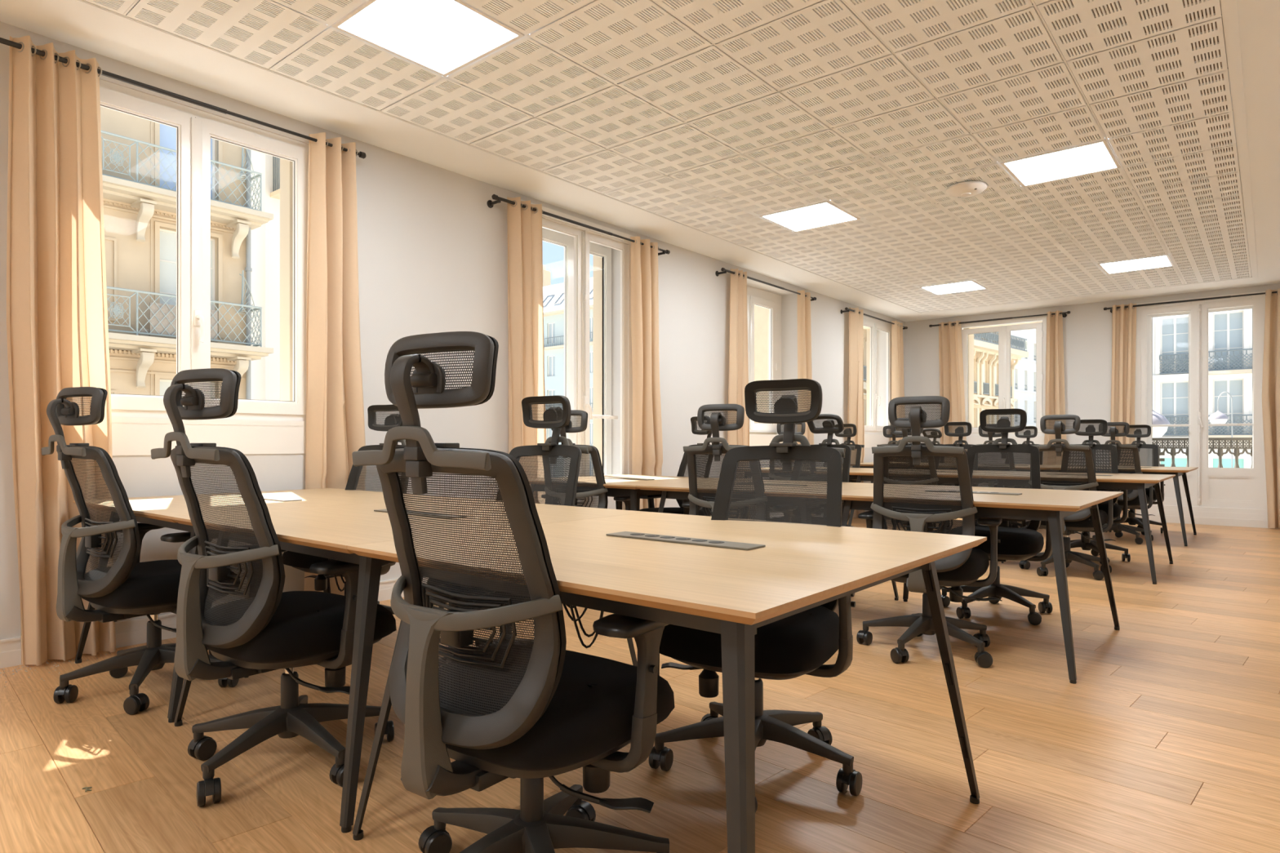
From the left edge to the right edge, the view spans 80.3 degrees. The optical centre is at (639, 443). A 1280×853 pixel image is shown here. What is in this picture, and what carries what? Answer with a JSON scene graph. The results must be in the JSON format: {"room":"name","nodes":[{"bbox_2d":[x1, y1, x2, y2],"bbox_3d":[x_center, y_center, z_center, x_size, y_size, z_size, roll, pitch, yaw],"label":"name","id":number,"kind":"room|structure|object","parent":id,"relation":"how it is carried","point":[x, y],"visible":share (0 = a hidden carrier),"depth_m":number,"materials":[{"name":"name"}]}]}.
{"room":"open-plan office","nodes":[
{"label":"open-plan office","id":0,"kind":"room"},
{"bbox_2d":[0,21,905,639],"bbox_3d":[-0.883,-0.550,5.937,0.250,3.100,15.800,0,0,40],"label":"wall","id":1,"kind":"structure","parent":0,"point":[433,252],"depth_m":5.17,"materials":[{"name":"white paint"}]},
{"bbox_2d":[0,37,366,158],"bbox_3d":[-2.378,-1.740,3.851,0.119,0.066,2.092,0,0,40],"label":"curtain rod","id":2,"kind":"object","parent":1,"relation":"attached to","point":[361,154],"visible":0.71,"depth_m":3.80,"materials":[{"name":"black metal"}]},
{"bbox_2d":[6,35,115,666],"bbox_3d":[-2.643,-0.406,3.483,0.163,2.788,0.416,0,0,40],"label":"curtain","id":3,"kind":"object","parent":2,"relation":"hanging from","point":[57,330],"visible":0.87,"depth_m":3.43,"materials":[{"name":"beige fabric"}]},
{"bbox_2d":[303,132,366,595],"bbox_3d":[-1.777,-0.406,4.523,0.159,2.788,0.438,0,0,40],"label":"curtain","id":4,"kind":"object","parent":2,"relation":"hanging from","point":[335,424],"visible":0.8,"depth_m":4.45,"materials":[{"name":"beige fabric"}]},
{"bbox_2d":[99,79,308,421],"bbox_3d":[-2.338,-0.948,4.003,0.159,1.635,1.305,0,0,40],"label":"window","id":5,"kind":"structure","parent":1,"relation":"in","point":[195,128],"depth_m":4.02,"materials":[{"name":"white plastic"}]},
{"bbox_2d":[111,417,306,455],"bbox_3d":[-2.422,-0.035,4.072,0.248,0.189,1.345,0,0,40],"label":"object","id":6,"kind":"structure","parent":1,"relation":"attached to","point":[131,436],"depth_m":4.07,"materials":[{"name":"white paint"}]},
{"bbox_2d":[0,510,869,668],"bbox_3d":[-0.859,0.938,5.755,0.019,0.125,15.550,0,0,40],"label":"baseboard","id":7,"kind":"structure","parent":1,"relation":"attached to","point":[131,632],"depth_m":3.75,"materials":[{"name":"white paint"}]},
{"bbox_2d":[280,158,870,475],"bbox_3d":[-0.987,1.150,6.108,0.130,8.100,15.930,0,0,40],"label":"trim","id":8,"kind":"structure","parent":1,"relation":"attached to","point":[286,166],"depth_m":4.71,"materials":[{"name":"wood"}]},
{"bbox_2d":[520,199,635,510],"bbox_3d":[-0.579,-0.417,6.276,0.374,2.835,1.410,0,0,40],"label":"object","id":9,"kind":"structure","parent":1,"relation":"in","point":[579,242],"depth_m":6.44,"materials":[{"name":"white paint"}]},
{"bbox_2d":[487,194,670,255],"bbox_3d":[-0.421,-1.740,6.203,0.119,0.066,2.052,0,0,40],"label":"curtain rod","id":10,"kind":"object","parent":1,"relation":"attached to","point":[490,203],"visible":0.85,"depth_m":5.94,"materials":[{"name":"black metal"}]},
{"bbox_2d":[506,196,546,503],"bbox_3d":[-0.817,-0.406,5.673,0.120,2.788,0.435,0,0,40],"label":"curtain","id":11,"kind":"object","parent":10,"relation":"hanging from","point":[525,244],"visible":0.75,"depth_m":5.62,"materials":[{"name":"beige fabric"}]},
{"bbox_2d":[631,235,662,509],"bbox_3d":[0.097,-0.406,6.770,0.133,2.788,0.501,0,0,40],"label":"curtain","id":12,"kind":"object","parent":10,"relation":"hanging from","point":[646,440],"visible":0.86,"depth_m":6.67,"materials":[{"name":"beige fabric"}]},
{"bbox_2d":[746,288,777,432],"bbox_3d":[1.287,-0.945,8.711,0.159,1.630,1.200,0,0,40],"label":"window","id":13,"kind":"structure","parent":1,"relation":"in","point":[753,298],"depth_m":8.95,"materials":[{"name":"white plastic"}]},
{"bbox_2d":[746,285,781,435],"bbox_3d":[1.284,-0.950,8.772,0.075,1.700,1.290,0,0,40],"label":"trim","id":14,"kind":"structure","parent":1,"relation":"attached to","point":[748,287],"depth_m":9.20,"materials":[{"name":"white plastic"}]},
{"bbox_2d":[715,267,816,301],"bbox_3d":[1.449,-1.740,8.452,0.119,0.066,2.042,0,0,40],"label":"curtain rod","id":15,"kind":"object","parent":1,"relation":"attached to","point":[724,270],"visible":0.82,"depth_m":8.19,"materials":[{"name":"black metal"}]},
{"bbox_2d":[727,268,749,518],"bbox_3d":[1.043,-0.406,7.887,0.389,2.788,0.132,0,0,-40],"label":"curtain","id":16,"kind":"object","parent":15,"relation":"hanging from","point":[738,333],"visible":0.69,"depth_m":7.86,"materials":[{"name":"beige fabric"}]},
{"bbox_2d":[796,290,814,516],"bbox_3d":[2.009,-0.406,9.068,0.114,2.788,0.438,0,0,40],"label":"curtain","id":17,"kind":"object","parent":15,"relation":"hanging from","point":[804,326],"visible":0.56,"depth_m":8.92,"materials":[{"name":"beige fabric"}]},
{"bbox_2d":[840,306,907,328],"bbox_3d":[3.336,-1.740,10.720,0.119,0.066,2.142,0,0,40],"label":"curtain rod","id":18,"kind":"object","parent":1,"relation":"attached to","point":[847,309],"visible":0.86,"depth_m":10.43,"materials":[{"name":"black metal"}]},
{"bbox_2d":[847,306,864,517],"bbox_3d":[2.903,-0.406,10.145,0.126,2.788,0.434,0,0,40],"label":"curtain","id":19,"kind":"object","parent":18,"relation":"hanging from","point":[855,374],"visible":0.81,"depth_m":10.05,"materials":[{"name":"beige fabric"}]},
{"bbox_2d":[890,320,905,462],"bbox_3d":[3.892,-0.406,11.329,0.114,2.788,0.545,0,0,40],"label":"curtain","id":20,"kind":"object","parent":18,"relation":"hanging from","point":[897,346],"visible":0.53,"depth_m":11.15,"materials":[{"name":"beige fabric"}]},
{"bbox_2d":[862,315,891,434],"bbox_3d":[3.371,-0.953,10.867,0.159,1.645,1.300,0,0,40],"label":"window","id":21,"kind":"structure","parent":1,"relation":"in","point":[874,325],"depth_m":10.83,"materials":[{"name":"white plastic"}]},
{"bbox_2d":[0,0,1279,321],"bbox_3d":[1.325,-1.987,3.938,5.700,0.226,15.550,0,0,40],"label":"ceiling","id":22,"kind":"structure","parent":0,"point":[681,123],"depth_m":4.34,"materials":[{"name":"white paint"}]},
{"bbox_2d":[331,0,524,76],"bbox_3d":[-0.962,-1.889,3.457,0.608,0.021,0.608,0,0,40],"label":"recessed light","id":23,"kind":"object","parent":22,"relation":"in","point":[442,37],"visible":1,"depth_m":3.46,"materials":[{"name":"white paint"}]},
{"bbox_2d":[759,199,860,231],"bbox_3d":[1.417,-1.889,6.317,0.608,0.021,0.608,0,0,40],"label":"recessed light","id":24,"kind":"object","parent":22,"relation":"in","point":[825,213],"visible":0.97,"depth_m":6.30,"materials":[{"name":"white paint"}]},
{"bbox_2d":[919,280,987,294],"bbox_3d":[3.796,-1.889,9.177,0.608,0.021,0.608,0,0,40],"label":"recessed light","id":25,"kind":"object","parent":22,"relation":"in","point":[971,285],"visible":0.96,"depth_m":9.17,"materials":[{"name":"white paint"}]},
{"bbox_2d":[945,181,986,196],"bbox_3d":[2.390,-1.850,5.556,0.280,0.060,0.280,0,0,40],"label":"smoke detector","id":26,"kind":"object","parent":22,"relation":"attached to","point":[966,188],"visible":1,"depth_m":5.49,"materials":[{"name":"white paint"}]},
{"bbox_2d":[1000,137,1120,186],"bbox_3d":[2.847,-1.889,5.128,0.608,0.021,0.608,0,0,40],"label":"recessed light","id":27,"kind":"object","parent":22,"relation":"in","point":[1098,156],"visible":1,"depth_m":5.10,"materials":[{"name":"white paint"}]},
{"bbox_2d":[1097,253,1173,274],"bbox_3d":[5.226,-1.889,7.988,0.608,0.021,0.608,0,0,40],"label":"recessed light","id":28,"kind":"object","parent":22,"relation":"in","point":[1163,260],"visible":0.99,"depth_m":7.96,"materials":[{"name":"white paint"}]},
{"bbox_2d":[0,517,1279,852],"bbox_3d":[1.325,1.060,3.938,5.700,0.120,15.550,0,0,40],"label":"floor","id":29,"kind":"structure","parent":0,"point":[1166,739],"depth_m":2.51,"materials":[{"name":"brown wood"}]},
{"bbox_2d":[41,386,239,715],"bbox_3d":[-1.998,0.393,3.076,0.653,1.213,0.665,0,0,35],"label":"office chair","id":30,"kind":"object","parent":29,"relation":"on","point":[130,588],"visible":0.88,"depth_m":2.87,"materials":[{"name":"grey plastic"}]},
{"bbox_2d":[80,560,239,608],"bbox_3d":[-1.968,0.564,3.111,0.512,0.120,0.489,0,0,35],"label":"seat cushion","id":31,"kind":"object","parent":30,"relation":"on","point":[153,584],"depth_m":2.89,"materials":[{"name":"black fabric"}]},
{"bbox_2d":[72,488,447,723],"bbox_3d":[-1.736,0.626,3.551,1.198,0.748,1.230,0,0,40],"label":"desk","id":32,"kind":"object","parent":29,"relation":"on","point":[152,510],"visible":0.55,"depth_m":3.38,"materials":[{"name":"beige wood"}]},
{"bbox_2d":[151,368,396,807],"bbox_3d":[-1.116,0.393,2.366,0.639,1.213,0.660,0,0,36],"label":"office chair","id":33,"kind":"object","parent":29,"relation":"on","point":[269,629],"visible":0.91,"depth_m":2.18,"materials":[{"name":"grey plastic"}]},
{"bbox_2d":[204,591,396,663],"bbox_3d":[-1.090,0.564,2.407,0.512,0.120,0.489,0,0,36],"label":"seat cushion","id":34,"kind":"object","parent":33,"relation":"on","point":[304,627],"depth_m":2.21,"materials":[{"name":"black fabric"}]},
{"bbox_2d":[282,404,408,614],"bbox_3d":[-1.521,0.393,4.002,0.648,1.214,0.668,0,0,28],"label":"office chair","id":35,"kind":"object","parent":29,"relation":"on","point":[302,562],"visible":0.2,"depth_m":4.19,"materials":[{"name":"grey plastic"}]},
{"bbox_2d":[282,551,392,568],"bbox_3d":[-1.536,0.564,3.960,0.512,0.120,0.489,0,0,28],"label":"seat cushion","id":36,"kind":"object","parent":35,"relation":"on","point":[295,560],"depth_m":3.77,"materials":[{"name":"black fabric"}]},
{"bbox_2d":[170,497,648,833],"bbox_3d":[-0.813,0.626,2.783,1.198,0.748,1.230,0,0,40],"label":"desk","id":37,"kind":"object","parent":29,"relation":"on","point":[323,531],"visible":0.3,"depth_m":2.21,"materials":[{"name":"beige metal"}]},
{"bbox_2d":[431,395,589,666],"bbox_3d":[-0.543,0.393,3.212,0.639,1.213,0.634,0,0,34],"label":"office chair","id":38,"kind":"object","parent":29,"relation":"on","point":[555,418],"visible":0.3,"depth_m":3.36,"materials":[{"name":"grey plastic"}]},
{"bbox_2d":[431,578,530,604],"bbox_3d":[-0.575,0.564,3.160,0.512,0.120,0.489,0,0,34],"label":"seat cushion","id":39,"kind":"object","parent":38,"relation":"on","point":[431,579],"depth_m":2.88,"materials":[{"name":"black fabric"}]},
{"bbox_2d":[351,331,675,852],"bbox_3d":[-0.256,0.393,1.666,0.652,1.213,0.663,0,0,36],"label":"office chair","id":40,"kind":"object","parent":29,"relation":"on","point":[528,713],"visible":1,"depth_m":1.47,"materials":[{"name":"grey plastic"}]},
{"bbox_2d":[438,644,675,771],"bbox_3d":[-0.226,0.564,1.701,0.512,0.120,0.489,0,0,36],"label":"seat cushion","id":41,"kind":"object","parent":40,"relation":"on","point":[588,717],"depth_m":1.50,"materials":[{"name":"black fabric"}]},
{"bbox_2d":[542,409,630,510],"bbox_3d":[-0.367,0.393,5.077,0.646,1.213,0.656,0,0,24],"label":"office chair","id":42,"kind":"object","parent":29,"relation":"on","point":[601,493],"visible":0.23,"depth_m":4.85,"materials":[{"name":"black fabric"}]},
{"bbox_2d":[528,474,737,511],"bbox_3d":[-0.102,0.626,5.515,1.198,0.748,1.205,0,0,40],"label":"desk","id":43,"kind":"object","parent":29,"relation":"on","point":[622,485],"visible":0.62,"depth_m":5.10,"materials":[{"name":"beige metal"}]},
{"bbox_2d":[346,511,986,852],"bbox_3d":[0.110,0.626,2.016,1.198,0.748,1.230,0,0,40],"label":"desk","id":44,"kind":"object","parent":29,"relation":"on","point":[730,579],"visible":0.85,"depth_m":1.64,"materials":[{"name":"brown wood"}]},
{"bbox_2d":[562,604,604,648],"bbox_3d":[-0.186,0.448,2.148,0.260,0.243,0.047,0,0,33],"label":"power cables","id":45,"kind":"object","parent":44,"relation":"hanging from","point":[572,618],"visible":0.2,"depth_m":2.13,"materials":[{"name":"black plastic"}]},
{"bbox_2d":[639,415,713,516],"bbox_3d":[0.264,0.393,5.812,0.680,1.213,0.650,0,0,-26],"label":"office chair","id":46,"kind":"object","parent":29,"relation":"on","point":[682,510],"visible":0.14,"depth_m":5.94,"materials":[{"name":"grey plastic"}]},
{"bbox_2d":[639,507,704,515],"bbox_3d":[0.228,0.564,5.798,0.489,0.120,0.512,0,0,-26],"label":"seat cushion","id":47,"kind":"object","parent":46,"relation":"on","point":[666,510],"depth_m":5.75,"materials":[{"name":"black fabric"}]},
{"bbox_2d":[681,404,797,521],"bbox_3d":[0.554,0.393,4.318,0.659,1.213,0.656,0,0,15],"label":"office chair","id":48,"kind":"object","parent":29,"relation":"on","point":[711,457],"visible":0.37,"depth_m":4.13,"materials":[{"name":"grey plastic"}]},
{"bbox_2d":[648,378,862,813],"bbox_3d":[0.359,0.393,2.335,0.644,1.213,0.679,0,0,30],"label":"office chair","id":49,"kind":"object","parent":29,"relation":"on","point":[799,644],"visible":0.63,"depth_m":2.32,"materials":[{"name":"grey plastic"}]},
{"bbox_2d":[658,605,839,674],"bbox_3d":[0.340,0.564,2.302,0.512,0.120,0.489,0,0,30],"label":"seat cushion","id":50,"kind":"object","parent":49,"relation":"on","point":[799,643],"depth_m":2.10,"materials":[{"name":"black fabric"}]},
{"bbox_2d":[635,478,898,600],"bbox_3d":[0.821,0.626,4.748,1.198,0.748,1.205,0,0,40],"label":"desk","id":51,"kind":"object","parent":29,"relation":"on","point":[679,491],"visible":0.13,"depth_m":4.60,"materials":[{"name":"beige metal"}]},
{"bbox_2d":[764,422,825,513],"bbox_3d":[1.492,0.393,7.296,0.650,1.213,0.675,0,0,21],"label":"office chair","id":52,"kind":"object","parent":29,"relation":"on","point":[802,424],"visible":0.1,"depth_m":7.08,"materials":[{"name":"black fabric"}]},
{"bbox_2d":[766,413,855,596],"bbox_3d":[1.135,0.399,5.121,0.639,1.202,0.634,0,0,44],"label":"office chair","id":53,"kind":"object","parent":29,"relation":"on","point":[828,427],"visible":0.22,"depth_m":5.25,"materials":[{"name":"grey plastic"}]},
{"bbox_2d":[766,515,826,524],"bbox_3d":[1.095,0.564,5.075,0.512,0.120,0.489,0,0,44],"label":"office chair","id":54,"kind":"object","parent":53,"relation":"on","point":[766,516],"depth_m":5.05,"materials":[{"name":"black fabric"}]},
{"bbox_2d":[819,423,864,527],"bbox_3d":[2.071,0.393,8.106,0.637,1.213,0.639,0,0,-42],"label":"office chair","id":55,"kind":"object","parent":29,"relation":"on","point":[847,433],"visible":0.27,"depth_m":8.16,"materials":[{"name":"grey plastic"}]},
{"bbox_2d":[881,417,953,531],"bbox_3d":[2.368,0.393,6.563,0.639,1.213,0.668,0,0,32],"label":"office chair","id":56,"kind":"object","parent":29,"relation":"on","point":[904,432],"visible":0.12,"depth_m":6.38,"materials":[{"name":"black fabric"}]},
{"bbox_2d":[856,395,1002,667],"bbox_3d":[1.375,0.393,3.638,0.651,1.213,0.662,0,0,30],"label":"office chair","id":57,"kind":"object","parent":29,"relation":"on","point":[965,567],"visible":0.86,"depth_m":3.44,"materials":[{"name":"grey plastic"}]},
{"bbox_2d":[899,547,989,581],"bbox_3d":[1.401,0.564,3.677,0.512,0.120,0.489,0,0,30],"label":"seat cushion","id":58,"kind":"object","parent":57,"relation":"on","point":[974,564],"depth_m":3.42,"materials":[{"name":"black fabric"}]},
{"bbox_2d":[847,469,1017,529],"bbox_3d":[2.669,0.626,6.970,1.198,0.748,1.205,0,0,40],"label":"desk","id":59,"kind":"object","parent":29,"relation":"on","point":[864,475],"visible":0.09,"depth_m":6.83,"materials":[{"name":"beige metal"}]},
{"bbox_2d":[934,422,978,533],"bbox_3d":[2.979,0.393,7.323,0.657,1.213,0.678,0,0,45],"label":"office chair","id":60,"kind":"object","parent":29,"relation":"on","point":[960,433],"visible":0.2,"depth_m":7.50,"materials":[{"name":"grey plastic"}]},
{"bbox_2d":[814,484,1123,684],"bbox_3d":[1.743,0.626,3.980,1.198,0.748,1.205,0,0,40],"label":"desk","id":61,"kind":"object","parent":29,"relation":"on","point":[1015,504],"visible":0.66,"depth_m":3.51,"materials":[{"name":"brown wood"}]},
{"bbox_2d":[939,408,1052,625],"bbox_3d":[2.104,0.393,4.501,0.651,1.213,0.655,0,0,35],"label":"office chair","id":62,"kind":"object","parent":29,"relation":"on","point":[1024,543],"visible":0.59,"depth_m":4.54,"materials":[{"name":"grey plastic"}]},
{"bbox_2d":[946,525,1044,555],"bbox_3d":[2.082,0.564,4.455,0.512,0.120,0.489,0,0,35],"label":"seat cushion","id":63,"kind":"object","parent":62,"relation":"on","point":[1025,540],"depth_m":4.24,"materials":[{"name":"black fabric"}]},
{"bbox_2d":[976,423,1021,528],"bbox_3d":[4.002,0.393,8.538,0.654,1.213,0.646,0,0,34],"label":"office chair","id":64,"kind":"object","parent":29,"relation":"on","point":[990,435],"visible":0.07,"depth_m":8.34,"materials":[{"name":"black fabric"}]},
{"bbox_2d":[1004,426,1043,488],"bbox_3d":[4.645,0.393,9.305,0.680,1.213,0.653,0,0,-42],"label":"office chair","id":65,"kind":"object","parent":29,"relation":"on","point":[1028,434],"visible":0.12,"depth_m":9.46,"materials":[{"name":"grey plastic"}]},
{"bbox_2d":[1018,414,1116,580],"bbox_3d":[3.273,0.393,5.836,0.655,1.213,0.669,0,0,39],"label":"office chair","id":66,"kind":"object","parent":29,"relation":"on","point":[1082,521],"visible":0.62,"depth_m":5.64,"materials":[{"name":"grey plastic"}]},
{"bbox_2d":[1040,509,1107,528],"bbox_3d":[3.305,0.564,5.866,0.512,0.120,0.489,0,0,39],"label":"seat cushion","id":67,"kind":"object","parent":66,"relation":"on","point":[1086,522],"depth_m":5.62,"materials":[{"name":"black fabric"}]},
{"bbox_2d":[980,471,1175,584],"bbox_3d":[3.591,0.626,6.202,1.198,0.748,1.205,0,0,40],"label":"desk","id":68,"kind":"object","parent":29,"relation":"on","point":[1118,482],"visible":0.52,"depth_m":5.68,"materials":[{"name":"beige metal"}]},
{"bbox_2d":[1060,419,1130,564],"bbox_3d":[3.864,0.393,6.560,0.639,1.213,0.640,0,0,37],"label":"office chair","id":69,"kind":"object","parent":29,"relation":"on","point":[1091,431],"visible":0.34,"depth_m":6.62,"materials":[{"name":"grey plastic"}]},
{"bbox_2d":[1097,502,1120,518],"bbox_3d":[3.831,0.564,6.512,0.512,0.120,0.489,0,0,37],"label":"seat cushion","id":70,"kind":"object","parent":69,"relation":"on","point":[1104,506],"depth_m":6.26,"materials":[{"name":"black fabric"}]},
{"bbox_2d":[1081,422,1155,544],"bbox_3d":[4.909,0.393,7.809,0.653,1.213,0.674,0,0,39],"label":"office chair","id":71,"kind":"object","parent":29,"relation":"on","point":[1133,502],"visible":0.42,"depth_m":7.59,"materials":[{"name":"grey plastic"}]},
{"bbox_2d":[1117,492,1148,506],"bbox_3d":[4.938,0.564,7.838,0.512,0.120,0.489,0,0,39],"label":"seat cushion","id":72,"kind":"object","parent":71,"relation":"on","point":[1134,501],"depth_m":7.56,"materials":[{"name":"black fabric"}]},
{"bbox_2d":[1051,465,1198,546],"bbox_3d":[5.244,0.626,8.190,1.198,0.748,1.205,0,0,40],"label":"desk","id":73,"kind":"object","parent":29,"relation":"on","point":[1177,471],"visible":0.29,"depth_m":7.62,"materials":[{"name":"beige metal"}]},
{"bbox_2d":[1106,424,1164,535],"bbox_3d":[5.569,0.393,8.567,0.639,1.213,0.634,0,0,44],"label":"office chair","id":74,"kind":"object","parent":29,"relation":"on","point":[1151,449],"visible":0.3,"depth_m":8.62,"materials":[{"name":"grey plastic"}]},
{"bbox_2d":[1120,488,1156,500],"bbox_3d":[5.528,0.564,8.521,0.512,0.120,0.489,0,0,44],"label":"seat cushion","id":75,"kind":"object","parent":74,"relation":"on","point":[1147,490],"depth_m":8.25,"materials":[{"name":"black fabric"}]},
{"bbox_2d":[905,283,1279,528],"bbox_3d":[6.357,-0.550,10.028,6.150,3.100,0.250,0,0,40],"label":"wall","id":76,"kind":"structure","parent":0,"point":[1087,328],"depth_m":10.24,"materials":[{"name":"white paint"}]},
{"bbox_2d":[928,311,1070,327],"bbox_3d":[5.098,-1.750,10.836,1.872,0.066,0.119,0,0,40],"label":"curtain rod","id":77,"kind":"object","parent":76,"relation":"attached to","point":[1064,313],"visible":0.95,"depth_m":10.75,"materials":[{"name":"black metal"}]},
{"bbox_2d":[938,320,966,462],"bbox_3d":[4.622,-0.406,11.181,0.446,2.788,0.134,0,0,40],"label":"curtain","id":78,"kind":"object","parent":77,"relation":"hanging from","point":[950,347],"visible":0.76,"depth_m":11.18,"materials":[{"name":"beige fabric"}]},
{"bbox_2d":[1043,310,1066,465],"bbox_3d":[5.648,-0.406,10.332,0.385,2.788,0.159,0,0,40],"label":"curtain","id":79,"kind":"object","parent":77,"relation":"hanging from","point":[1055,369],"visible":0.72,"depth_m":10.33,"materials":[{"name":"beige fabric"}]},
{"bbox_2d":[963,320,1042,433],"bbox_3d":[6.467,1.150,10.262,6.280,8.100,0.250,0,0,40],"label":"trim","id":80,"kind":"structure","parent":76,"relation":"attached to","point":[971,337],"depth_m":11.42,"materials":[{"name":"wood"}]},
{"bbox_2d":[960,315,1046,436],"bbox_3d":[5.169,-0.930,10.863,1.175,1.660,0.159,0,0,40],"label":"window","id":81,"kind":"structure","parent":76,"relation":"in","point":[1004,331],"depth_m":10.80,"materials":[{"name":"white plastic"}]},
{"bbox_2d":[966,435,1044,444],"bbox_3d":[5.239,-0.004,10.947,1.215,0.189,0.248,0,0,40],"label":"trim","id":82,"kind":"structure","parent":76,"relation":"attached to","point":[1037,439],"depth_m":10.78,"materials":[{"name":"white paint"}]},
{"bbox_2d":[1103,291,1276,312],"bbox_3d":[6.935,-1.750,9.307,2.132,0.066,0.119,0,0,40],"label":"curtain rod","id":83,"kind":"object","parent":76,"relation":"attached to","point":[1228,296],"visible":0.89,"depth_m":9.37,"materials":[{"name":"black metal"}]},
{"bbox_2d":[1110,302,1136,517],"bbox_3d":[6.253,-0.406,9.826,0.301,2.788,0.132,0,0,40],"label":"curtain","id":84,"kind":"object","parent":83,"relation":"hanging from","point":[1123,319],"visible":0.67,"depth_m":9.82,"materials":[{"name":"beige fabric"}]},
{"bbox_2d":[1262,288,1279,528],"bbox_3d":[7.476,-0.406,8.812,0.385,2.788,0.150,0,0,40],"label":"curtain","id":85,"kind":"object","parent":83,"relation":"hanging from","point":[1271,359],"visible":1,"depth_m":8.86,"materials":[{"name":"beige fabric"}]},
{"bbox_2d":[1134,290,1267,528],"bbox_3d":[6.991,-0.403,9.481,1.385,2.805,0.371,0,0,40],"label":"door","id":86,"kind":"structure","parent":76,"relation":"in","point":[1220,496],"depth_m":9.36,"materials":[{"name":"white paint"}]},
{"bbox_3d":[7.391,1.160,9.981,3.400,0.280,0.500,0,0,40],"label":"floor","id":87,"kind":"structure","parent":0,"visible":0},
{"bbox_2d":[1152,437,1252,468],"bbox_3d":[7.353,0.422,9.857,2.200,0.995,0.080,0,0,40],"label":"balustrade","id":88,"kind":"object","parent":87,"relation":"on","point":[1236,447],"visible":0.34,"depth_m":9.79,"materials":[{"name":"grey metal"}]},
{"label":"outside","id":89,"kind":"structure","parent":0,"visible":0},
{"bbox_3d":[20.441,5.300,48.033,150.000,0.200,160.000,0,0,40],"label":"street","id":90,"kind":"object","parent":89,"visible":0},
{"bbox_2d":[100,106,273,399],"bbox_3d":[-16.503,-3.400,15.125,4.480,17.200,16.150,0,0,40],"label":"apartment building","id":91,"kind":"structure","parent":90,"relation":"on","point":[140,220],"depth_m":18.61,"materials":[{"name":"beige stone"}]},
{"bbox_2d":[101,130,262,211],"bbox_3d":[-15.003,-6.976,13.870,0.730,1.912,16.129,0,0,37],"label":"balcony railing","id":92,"kind":"object","parent":91,"relation":"on","point":[259,174],"visible":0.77,"depth_m":18.22,"materials":[{"name":"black metal"}]},
{"bbox_2d":[106,270,262,346],"bbox_3d":[-15.003,-3.499,13.870,0.730,1.999,16.129,0,0,37],"label":"balcony railing","id":93,"kind":"object","parent":91,"relation":"on","point":[242,305],"visible":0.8,"depth_m":18.33,"materials":[{"name":"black metal"}]},
{"bbox_2d":[149,302,217,342],"bbox_3d":[-11.158,-2.950,18.581,0.040,0.800,1.500,0,0,40],"label":"screen","id":94,"kind":"object","parent":93,"relation":"attached to","point":[154,322],"visible":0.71,"depth_m":18.25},
{"bbox_2d":[251,150,279,400],"bbox_3d":[-13.649,-4.150,29.074,9.830,18.700,5.750,0,0,40],"label":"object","id":95,"kind":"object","parent":90,"relation":"on","point":[265,239],"visible":0.02,"depth_m":23.96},
{"bbox_2d":[270,155,279,199],"bbox_3d":[-10.700,-8.442,24.451,0.723,1.384,2.112,0,0,40],"label":"balcony","id":96,"kind":"object","parent":95,"relation":"attached to","point":[275,193],"visible":0.06,"depth_m":23.76,"materials":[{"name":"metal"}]},
{"bbox_2d":[542,264,592,477],"bbox_3d":[-9.634,-6.700,80.982,33.617,23.800,11.800,0,0,40],"label":"building","id":97,"kind":"structure","parent":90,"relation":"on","point":[553,295],"depth_m":73.32,"materials":[{"name":"beige stone"}]},
{"bbox_2d":[754,305,1028,427],"bbox_3d":[15.725,-3.150,50.871,32.368,16.700,8.950,0,0,-44],"label":"ornate building","id":98,"kind":"structure","parent":90,"relation":"on","point":[985,344],"depth_m":53.89,"materials":[{"name":"beige stone"}]},
{"bbox_2d":[1010,328,1035,426],"bbox_3d":[51.050,-6.150,97.532,13.835,22.700,49.155,0,0,40],"label":"building","id":99,"kind":"structure","parent":90,"relation":"on","point":[1024,372],"depth_m":85.28,"materials":[{"name":"beige stone"}]},
{"bbox_2d":[1152,308,1252,468],"bbox_3d":[32.735,-3.150,38.731,17.200,16.700,8.580,0,0,40],"label":"facade","id":100,"kind":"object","parent":90,"relation":"on","point":[1230,331],"visible":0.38,"depth_m":37.56,"materials":[{"name":"white"}]},
{"bbox_2d":[1208,391,1232,467],"bbox_3d":[21.852,1.624,28.649,0.624,7.151,0.624,0,0,-5],"label":"street lamp","id":101,"kind":"object","parent":90,"relation":"on","point":[1218,417],"visible":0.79,"depth_m":28.43,"materials":[{"name":"grey metal"}]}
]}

